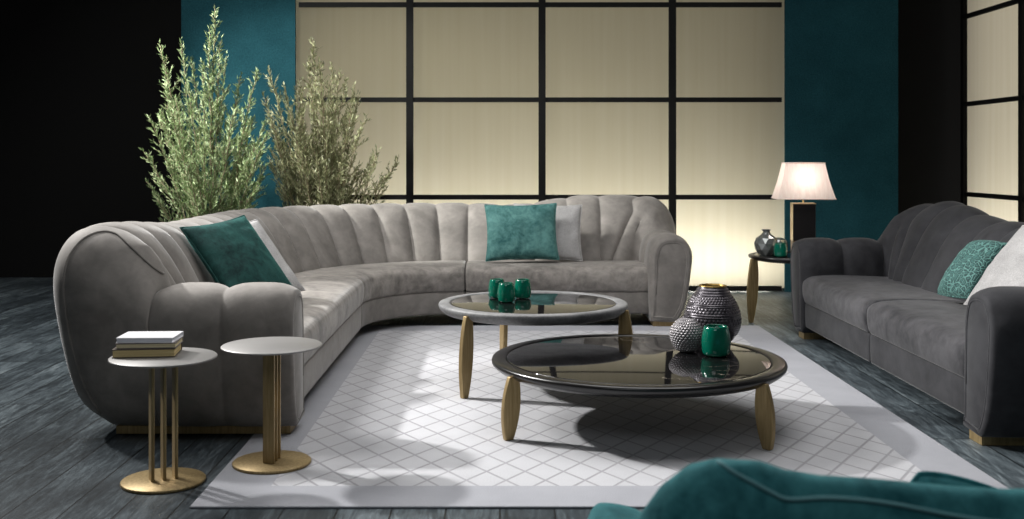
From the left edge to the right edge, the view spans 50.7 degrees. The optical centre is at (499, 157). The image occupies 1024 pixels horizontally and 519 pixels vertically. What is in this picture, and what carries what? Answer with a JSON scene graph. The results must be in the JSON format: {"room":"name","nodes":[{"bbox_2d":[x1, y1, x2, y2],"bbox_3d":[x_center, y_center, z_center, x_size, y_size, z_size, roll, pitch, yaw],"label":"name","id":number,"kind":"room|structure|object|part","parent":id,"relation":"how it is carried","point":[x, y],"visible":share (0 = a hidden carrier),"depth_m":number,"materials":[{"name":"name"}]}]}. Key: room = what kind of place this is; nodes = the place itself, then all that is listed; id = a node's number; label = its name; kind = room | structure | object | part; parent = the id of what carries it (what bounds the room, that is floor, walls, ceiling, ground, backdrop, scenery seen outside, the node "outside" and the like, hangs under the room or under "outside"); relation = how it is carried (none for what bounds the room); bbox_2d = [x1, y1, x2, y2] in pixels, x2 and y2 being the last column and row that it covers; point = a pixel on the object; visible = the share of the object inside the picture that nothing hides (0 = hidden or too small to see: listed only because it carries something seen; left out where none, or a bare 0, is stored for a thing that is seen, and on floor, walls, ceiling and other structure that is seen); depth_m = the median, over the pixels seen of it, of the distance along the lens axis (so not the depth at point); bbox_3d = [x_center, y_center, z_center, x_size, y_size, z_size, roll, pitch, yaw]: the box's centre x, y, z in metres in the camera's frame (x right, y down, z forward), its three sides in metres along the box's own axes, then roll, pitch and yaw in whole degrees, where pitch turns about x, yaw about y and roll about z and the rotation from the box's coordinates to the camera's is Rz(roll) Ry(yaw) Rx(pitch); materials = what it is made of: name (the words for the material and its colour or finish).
{"room":"living room","nodes":[
{"label":"living room","id":0,"kind":"room"},
{"bbox_2d":[181,0,295,216],"bbox_3d":[-2.538,-0.900,10.515,1.105,4.400,0.090,0,0,0],"label":"wall","id":1,"kind":"structure","parent":0,"point":[259,34],"depth_m":10.47,"materials":[{"name":"teal paint"}]},
{"bbox_2d":[0,0,959,276],"bbox_3d":[0.000,-1.200,11.800,14.000,5.000,0.100,0,0,0],"label":"wall","id":2,"kind":"structure","parent":0,"point":[79,79],"depth_m":11.75,"materials":[{"name":"black paint"}]},
{"bbox_2d":[0,277,1023,518],"bbox_3d":[0.000,1.325,5.350,14.000,0.050,13.700,0,0,0],"label":"floor","id":3,"kind":"structure","parent":0,"point":[60,459],"depth_m":4.95,"materials":[{"name":"grey wood"}]},
{"bbox_2d":[108,347,217,494],"bbox_3d":[-1.350,1.048,4.332,0.420,0.505,0.420,0,0,0],"label":"side table","id":4,"kind":"object","parent":3,"relation":"on","point":[162,480],"visible":0.91,"depth_m":4.30,"materials":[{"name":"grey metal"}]},
{"bbox_2d":[112,343,181,357],"bbox_3d":[-1.428,0.777,4.377,0.245,0.034,0.165,0,0,-7],"label":"book","id":5,"kind":"object","parent":4,"relation":"on","point":[161,352],"visible":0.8,"depth_m":4.30,"materials":[{"name":"brown paper"}]},
{"bbox_2d":[115,337,182,348],"bbox_3d":[-1.420,0.749,4.382,0.235,0.022,0.160,0,0,-6],"label":"book","id":6,"kind":"object","parent":5,"relation":"on","point":[178,342],"visible":0.64,"depth_m":4.31,"materials":[{"name":"grey paper"}]},
{"bbox_2d":[116,331,182,342],"bbox_3d":[-1.420,0.727,4.385,0.226,0.021,0.165,0,0,-2],"label":"book","id":7,"kind":"object","parent":6,"relation":"on","point":[130,336],"visible":1,"depth_m":4.33,"materials":[{"name":"white paper"}]},
{"bbox_2d":[138,5,271,221],"bbox_3d":[-2.602,-0.040,9.569,1.286,2.687,0.734,0,0,0],"label":"shrub","id":8,"kind":"object","parent":3,"relation":"on","point":[193,182],"visible":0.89,"depth_m":9.58,"materials":[{"name":"green plant"}]},
{"bbox_2d":[261,36,400,206],"bbox_3d":[-1.569,0.087,9.732,1.280,2.433,0.677,0,0,5],"label":"shrub","id":9,"kind":"object","parent":3,"relation":"on","point":[317,172],"visible":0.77,"depth_m":9.70,"materials":[{"name":"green plant"}]},
{"bbox_2d":[190,326,1008,508],"bbox_3d":[0.420,1.295,6.160,3.140,0.010,4.320,0,0,0],"label":"rug","id":10,"kind":"object","parent":3,"relation":"on","point":[387,425],"visible":0.59,"depth_m":5.00,"materials":[{"name":"white carpet"}]},
{"bbox_2d":[221,337,321,474],"bbox_3d":[-0.963,1.039,4.560,0.420,0.502,0.420,0,0,0],"label":"side table","id":11,"kind":"object","parent":10,"relation":"on","point":[272,460],"visible":1,"depth_m":4.52,"materials":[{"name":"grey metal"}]},
{"bbox_2d":[53,195,691,433],"bbox_3d":[-0.295,0.803,7.178,3.594,0.973,4.589,0,0,0],"label":"curved sofa","id":12,"kind":"object","parent":10,"relation":"on","point":[357,266],"visible":0.85,"depth_m":6.17,"materials":[{"name":"grey fabric"}]},
{"bbox_3d":[-1.274,0.922,5.074,0.661,0.673,0.355,0,0,0],"label":"armrest","id":13,"kind":"part","parent":12,"relation":"part of","materials":[{"name":"beige fabric"}]},
{"bbox_2d":[179,215,291,287],"bbox_3d":[-1.445,0.579,6.011,0.377,0.497,0.544,0,0,29],"label":"throw pillow","id":14,"kind":"object","parent":12,"relation":"on","point":[233,253],"visible":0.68,"depth_m":5.92,"materials":[{"name":"teal fabric"}]},
{"bbox_2d":[250,219,304,291],"bbox_3d":[-1.447,0.605,6.309,0.352,0.466,0.541,0,0,29],"label":"throw pillow","id":15,"kind":"object","parent":12,"relation":"on","point":[267,241],"visible":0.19,"depth_m":6.43,"materials":[{"name":"white fabric"}]},
{"bbox_2d":[297,276,363,363],"bbox_3d":[-1.293,0.933,6.428,0.673,0.201,2.435,0,0,0],"label":"seat cushion","id":16,"kind":"object","parent":12,"relation":"on","point":[330,303],"depth_m":6.54,"materials":[{"name":"beige fabric"}]},
{"bbox_3d":[-1.305,1.121,6.428,0.651,0.171,2.435,0,0,0],"label":"seat","id":17,"kind":"part","parent":12,"relation":"part of","materials":[{"name":"beige fabric"}]},
{"bbox_2d":[294,260,465,302],"bbox_3d":[-0.926,0.933,8.306,0.864,0.201,1.894,0,0,45],"label":"seat cushion","id":18,"kind":"object","parent":12,"relation":"on","point":[383,280],"depth_m":8.25,"materials":[{"name":"beige fabric"}]},
{"bbox_3d":[-0.930,1.121,8.310,0.853,0.171,1.906,0,0,45],"label":"seat","id":19,"kind":"part","parent":12,"relation":"part of","materials":[{"name":"beige fabric"}]},
{"bbox_2d":[484,203,558,261],"bbox_3d":[0.172,0.591,8.632,0.586,0.458,0.236,0,0,-4],"label":"throw pillow","id":20,"kind":"object","parent":12,"relation":"on","point":[513,231],"visible":1,"depth_m":8.57,"materials":[{"name":"teal fabric"}]},
{"bbox_2d":[513,203,582,261],"bbox_3d":[0.390,0.604,8.794,0.569,0.463,0.215,0,0,2],"label":"throw pillow","id":21,"kind":"object","parent":12,"relation":"on","point":[568,218],"visible":0.48,"depth_m":8.75,"materials":[{"name":"white fabric"}]},
{"bbox_2d":[465,260,647,291],"bbox_3d":[0.446,0.933,8.673,1.427,0.201,0.673,0,0,0],"label":"seat cushion","id":22,"kind":"object","parent":12,"relation":"on","point":[545,275],"depth_m":8.35,"materials":[{"name":"beige fabric"}]},
{"bbox_3d":[0.446,1.121,8.685,1.427,0.171,0.651,0,0,0],"label":"seat","id":23,"kind":"part","parent":12,"relation":"part of","materials":[{"name":"beige fabric"}]},
{"bbox_3d":[1.311,0.922,8.604,0.355,0.673,0.705,0,0,0],"label":"armrest","id":24,"kind":"part","parent":12,"relation":"part of","materials":[{"name":"beige fabric"}]},
{"bbox_2d":[439,290,632,398],"bbox_3d":[0.200,1.058,6.209,1.105,0.465,1.102,0,0,0],"label":"coffee table","id":25,"kind":"object","parent":10,"relation":"on","point":[543,308],"visible":0.87,"depth_m":5.90,"materials":[{"name":"grey glass"}]},
{"bbox_3d":[-0.182,1.070,5.808,0.028,0.438,0.090,0,0,43],"label":"leg","id":26,"kind":"part","parent":25,"relation":"part of","materials":[{"name":"gold metal"}]},
{"bbox_2d":[488,278,503,297],"bbox_3d":[-0.018,0.769,6.380,0.102,0.110,0.102,0,0,0],"label":"glass tumbler","id":27,"kind":"object","parent":25,"relation":"on","point":[494,282],"visible":0.75,"depth_m":6.34,"materials":[{"name":"teal glass"}]},
{"bbox_3d":[0.023,1.070,6.714,0.028,0.438,0.090,0,0,-18],"label":"leg","id":28,"kind":"part","parent":25,"relation":"part of","materials":[{"name":"gold metal"}]},
{"bbox_2d":[497,282,514,302],"bbox_3d":[0.036,0.769,6.190,0.102,0.110,0.102,0,0,0],"label":"glass tumbler","id":29,"kind":"object","parent":25,"relation":"on","point":[506,290],"visible":1,"depth_m":6.15,"materials":[{"name":"teal glass"}]},
{"bbox_2d":[514,278,530,298],"bbox_3d":[0.134,0.769,6.370,0.102,0.110,0.102,0,0,0],"label":"glass tumbler","id":30,"kind":"object","parent":25,"relation":"on","point":[522,286],"visible":0.98,"depth_m":6.33,"materials":[{"name":"teal glass"}]},
{"bbox_3d":[0.707,1.070,6.042,0.090,0.438,0.028,0,0,17],"label":"leg","id":31,"kind":"part","parent":25,"relation":"part of","materials":[{"name":"gold metal"}]},
{"bbox_2d":[492,334,787,449],"bbox_3d":[0.672,1.133,5.309,1.426,0.315,1.464,0,0,0],"label":"coffee table","id":32,"kind":"object","parent":10,"relation":"on","point":[608,365],"visible":0.98,"depth_m":4.96,"materials":[{"name":"black glass"}]},
{"bbox_3d":[0.050,1.145,4.945,0.092,0.288,0.028,0,0,-29],"label":"leg","id":33,"kind":"part","parent":32,"relation":"part of","materials":[{"name":"gold metal"}]},
{"bbox_2d":[669,316,702,352],"bbox_3d":[0.940,0.885,5.440,0.175,0.178,0.175,0,0,12],"label":"vase","id":34,"kind":"object","parent":32,"relation":"on","point":[685,335],"visible":0.93,"depth_m":5.38,"materials":[{"name":"silver metal"}]},
{"bbox_2d":[684,283,741,340],"bbox_3d":[1.116,0.821,5.670,0.299,0.308,0.299,0,0,45],"label":"vase","id":35,"kind":"object","parent":32,"relation":"on","point":[711,303],"visible":0.63,"depth_m":5.57,"materials":[{"name":"grey ceramic"}]},
{"bbox_2d":[701,324,730,356],"bbox_3d":[1.066,0.901,5.330,0.143,0.146,0.143,0,0,0],"label":"glass tumbler","id":36,"kind":"object","parent":32,"relation":"on","point":[715,341],"visible":1,"depth_m":5.27,"materials":[{"name":"teal glass"}]},
{"bbox_3d":[1.175,1.145,4.787,0.092,0.288,0.028,0,0,45],"label":"leg","id":37,"kind":"part","parent":32,"relation":"part of","materials":[{"name":"gold metal"}]},
{"bbox_2d":[747,251,790,322],"bbox_3d":[2.312,1.035,8.614,0.726,0.530,0.717,0,0,0],"label":"end table","id":38,"kind":"object","parent":3,"relation":"on","point":[753,275],"visible":0.32,"depth_m":8.51,"materials":[{"name":"black"}]},
{"bbox_3d":[1.995,1.048,8.529,0.090,0.503,0.030,0,0,-12],"label":"leg","id":39,"kind":"part","parent":38,"relation":"part of","materials":[{"name":"gold metal"}]},
{"bbox_2d":[754,229,777,254],"bbox_3d":[2.115,0.669,8.580,0.193,0.202,0.184,0,0,0],"label":"vase","id":40,"kind":"object","parent":38,"relation":"on","point":[764,243],"visible":0.97,"depth_m":8.52,"materials":[{"name":"grey ceramic"}]},
{"bbox_2d":[773,242,787,256],"bbox_3d":[2.185,0.715,8.410,0.108,0.109,0.108,0,0,0],"label":"glass tumbler","id":41,"kind":"object","parent":38,"relation":"on","point":[780,248],"visible":1,"depth_m":8.37,"materials":[{"name":"teal glass"}]},
{"bbox_2d":[777,238,787,247],"bbox_3d":[2.245,0.707,8.720,0.165,0.125,0.157,0,0,0],"label":"vase","id":42,"kind":"object","parent":38,"relation":"on","point":[783,240],"visible":0.28,"depth_m":8.67,"materials":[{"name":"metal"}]},
{"bbox_2d":[771,162,836,247],"bbox_3d":[2.425,0.402,8.640,0.458,0.734,0.312,0,0,5],"label":"table lamp","id":43,"kind":"object","parent":38,"relation":"on","point":[802,181],"visible":0.84,"depth_m":8.54,"materials":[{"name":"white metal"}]},
{"bbox_3d":[2.425,0.039,8.640,0.310,0.008,0.202,0,0,5],"label":"shade trim","id":44,"kind":"part","parent":43,"relation":"part of","materials":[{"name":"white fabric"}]},
{"bbox_3d":[2.425,0.509,8.640,0.181,0.300,0.128,0,0,5],"label":"column trim","id":45,"kind":"part","parent":43,"relation":"part of","materials":[{"name":"gold metal"}]},
{"bbox_3d":[2.425,0.181,8.640,0.452,0.285,0.304,0,0,5],"label":"lamp shade","id":46,"kind":"part","parent":43,"relation":"part of","materials":[{"name":"white fabric"}]},
{"bbox_3d":[2.425,0.324,8.640,0.458,0.008,0.312,0,0,5],"label":"shade trim","id":47,"kind":"part","parent":43,"relation":"part of","materials":[{"name":"white fabric"}]},
{"bbox_2d":[588,458,1023,518],"bbox_3d":[1.125,0.882,2.048,1.902,0.833,0.860,0,0,0],"label":"sofa","id":48,"kind":"object","parent":3,"relation":"on","point":[717,488],"visible":1,"depth_m":1.65,"materials":[{"name":"fabric"}]},
{"bbox_3d":[0.285,1.016,2.164,0.213,0.484,0.628,0,0,0],"label":"armrest","id":49,"kind":"part","parent":48,"relation":"part of","materials":[{"name":"teal fabric"}]},
{"bbox_2d":[910,471,995,487],"bbox_3d":[0.875,0.734,2.092,0.263,0.264,0.122,0,0,-7],"label":"throw pillow","id":50,"kind":"object","parent":48,"relation":"on","point":[930,477],"visible":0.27,"depth_m":2.07,"materials":[{"name":"teal fabric"}]},
{"bbox_2d":[790,201,1023,444],"bbox_3d":[2.722,0.798,6.375,1.140,1.001,3.388,0,0,0],"label":"sofa","id":51,"kind":"object","parent":3,"relation":"on","point":[879,301],"visible":0.93,"depth_m":6.32,"materials":[{"name":"fabric"}]},
{"bbox_3d":[2.464,0.919,7.876,0.625,0.677,0.354,0,0,0],"label":"armrest","id":52,"kind":"part","parent":51,"relation":"part of","materials":[{"name":"grey fabric"}]},
{"bbox_3d":[2.505,1.121,7.052,0.651,0.171,1.346,0,0,0],"label":"seat","id":53,"kind":"part","parent":51,"relation":"part of","materials":[{"name":"grey fabric"}]},
{"bbox_2d":[802,275,962,331],"bbox_3d":[2.493,0.933,7.052,0.673,0.201,1.346,0,0,0],"label":"seat cushion","id":54,"kind":"object","parent":51,"relation":"on","point":[846,300],"depth_m":6.97,"materials":[{"name":"grey fabric"}]},
{"bbox_2d":[867,300,966,377],"bbox_3d":[2.493,0.933,5.698,0.673,0.201,1.346,0,0,0],"label":"seat cushion","id":55,"kind":"object","parent":51,"relation":"on","point":[931,333],"depth_m":5.71,"materials":[{"name":"grey fabric"}]},
{"bbox_3d":[2.505,1.121,5.698,0.651,0.171,1.346,0,0,0],"label":"seat","id":56,"kind":"part","parent":51,"relation":"part of","materials":[{"name":"grey fabric"}]},
{"bbox_3d":[2.999,0.778,6.375,0.586,0.960,3.388,0,0,0],"label":"backrest","id":57,"kind":"part","parent":51,"relation":"part of","materials":[{"name":"grey fabric"}]},
{"bbox_2d":[937,240,1006,298],"bbox_3d":[2.695,0.635,6.165,0.288,0.333,0.352,0,0,-11],"label":"throw pillow","id":58,"kind":"object","parent":51,"relation":"on","point":[963,274],"visible":0.76,"depth_m":6.08,"materials":[{"name":"teal fabric"}]},
{"bbox_2d":[963,225,1023,304],"bbox_3d":[2.712,0.584,5.640,0.338,0.435,0.526,0,0,-3],"label":"throw pillow","id":59,"kind":"object","parent":51,"relation":"on","point":[1007,267],"visible":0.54,"depth_m":5.67,"materials":[{"name":"white fabric"}]},
{"bbox_3d":[2.464,0.919,4.874,0.625,0.677,0.354,0,0,0],"label":"armrest","id":60,"kind":"part","parent":51,"relation":"part of","materials":[{"name":"grey fabric"}]},
{"bbox_2d":[783,0,897,291],"bbox_3d":[3.312,-0.900,10.515,1.095,4.400,0.090,0,0,0],"label":"wall","id":61,"kind":"structure","parent":0,"point":[841,56],"depth_m":10.47,"materials":[{"name":"teal paint"}]},
{"bbox_2d":[296,0,783,290],"bbox_3d":[0.390,-0.900,10.477,4.750,4.400,0.045,0,0,0],"label":"window","id":62,"kind":"structure","parent":61,"relation":"in","point":[679,104],"depth_m":10.50,"materials":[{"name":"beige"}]},
{"bbox_3d":[-1.430,-1.948,10.500,1.110,0.923,0.001,0,0,0],"label":"pane","id":63,"kind":"part","parent":62,"relation":"part of","materials":[{"name":"beige glass"}]},
{"bbox_3d":[-1.430,-1.026,10.500,1.110,0.922,0.001,0,0,0],"label":"pane","id":64,"kind":"part","parent":62,"relation":"part of","materials":[{"name":"beige glass"}]},
{"bbox_3d":[-1.430,-0.092,10.500,1.110,0.945,0.001,0,0,0],"label":"pane","id":65,"kind":"part","parent":62,"relation":"part of","materials":[{"name":"beige glass"}]},
{"bbox_3d":[-1.430,0.823,10.500,1.110,0.885,0.001,0,0,0],"label":"pane","id":66,"kind":"part","parent":62,"relation":"part of","materials":[{"name":"beige glass"}]},
{"bbox_3d":[-0.234,-1.948,10.500,1.283,0.923,0.001,0,0,0],"label":"pane","id":67,"kind":"part","parent":62,"relation":"part of","materials":[{"name":"beige glass"}]},
{"bbox_3d":[-0.234,-1.026,10.500,1.283,0.922,0.001,0,0,0],"label":"pane","id":68,"kind":"part","parent":62,"relation":"part of","materials":[{"name":"beige glass"}]},
{"bbox_3d":[-0.234,-0.092,10.500,1.283,0.945,0.001,0,0,0],"label":"pane","id":69,"kind":"part","parent":62,"relation":"part of","materials":[{"name":"beige glass"}]},
{"bbox_3d":[-0.234,0.823,10.500,1.283,0.885,0.001,0,0,0],"label":"pane","id":70,"kind":"part","parent":62,"relation":"part of","materials":[{"name":"beige glass"}]},
{"bbox_3d":[1.040,-1.948,10.500,1.264,0.923,0.001,0,0,0],"label":"pane","id":71,"kind":"part","parent":62,"relation":"part of","materials":[{"name":"beige glass"}]},
{"bbox_3d":[1.040,-1.026,10.500,1.264,0.922,0.001,0,0,0],"label":"pane","id":72,"kind":"part","parent":62,"relation":"part of","materials":[{"name":"beige glass"}]},
{"bbox_3d":[1.040,-0.092,10.500,1.264,0.945,0.001,0,0,0],"label":"pane","id":73,"kind":"part","parent":62,"relation":"part of","materials":[{"name":"beige glass"}]},
{"bbox_3d":[1.040,0.823,10.500,1.264,0.885,0.001,0,0,0],"label":"pane","id":74,"kind":"part","parent":62,"relation":"part of","materials":[{"name":"beige glass"}]},
{"bbox_3d":[2.219,-1.948,10.500,1.093,0.923,0.001,0,0,0],"label":"pane","id":75,"kind":"part","parent":62,"relation":"part of","materials":[{"name":"beige glass"}]},
{"bbox_3d":[2.219,-1.026,10.500,1.093,0.922,0.001,0,0,0],"label":"pane","id":76,"kind":"part","parent":62,"relation":"part of","materials":[{"name":"beige glass"}]},
{"bbox_3d":[2.219,-0.092,10.500,1.093,0.945,0.001,0,0,0],"label":"pane","id":77,"kind":"part","parent":62,"relation":"part of","materials":[{"name":"beige glass"}]},
{"bbox_3d":[2.219,0.823,10.500,1.093,0.885,0.001,0,0,0],"label":"pane","id":78,"kind":"part","parent":62,"relation":"part of","materials":[{"name":"beige glass"}]},
{"bbox_2d":[960,0,1023,221],"bbox_3d":[4.897,-0.900,9.495,0.045,4.400,3.878,0,0,0],"label":"window","id":79,"kind":"structure","parent":0,"point":[991,31],"depth_m":10.79,"materials":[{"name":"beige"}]},
{"bbox_3d":[4.920,-1.948,10.765,0.001,0.923,1.270,0,0,0],"label":"pane","id":80,"kind":"part","parent":79,"relation":"part of","materials":[{"name":"beige glass"}]},
{"bbox_3d":[4.920,-1.026,10.765,0.001,0.922,1.270,0,0,0],"label":"pane","id":81,"kind":"part","parent":79,"relation":"part of","materials":[{"name":"beige glass"}]},
{"bbox_3d":[4.920,-0.092,10.765,0.001,0.945,1.270,0,0,0],"label":"pane","id":82,"kind":"part","parent":79,"relation":"part of","materials":[{"name":"beige glass"}]},
{"bbox_3d":[4.920,0.823,10.765,0.001,0.885,1.270,0,0,0],"label":"pane","id":83,"kind":"part","parent":79,"relation":"part of","materials":[{"name":"beige glass"}]}
]}

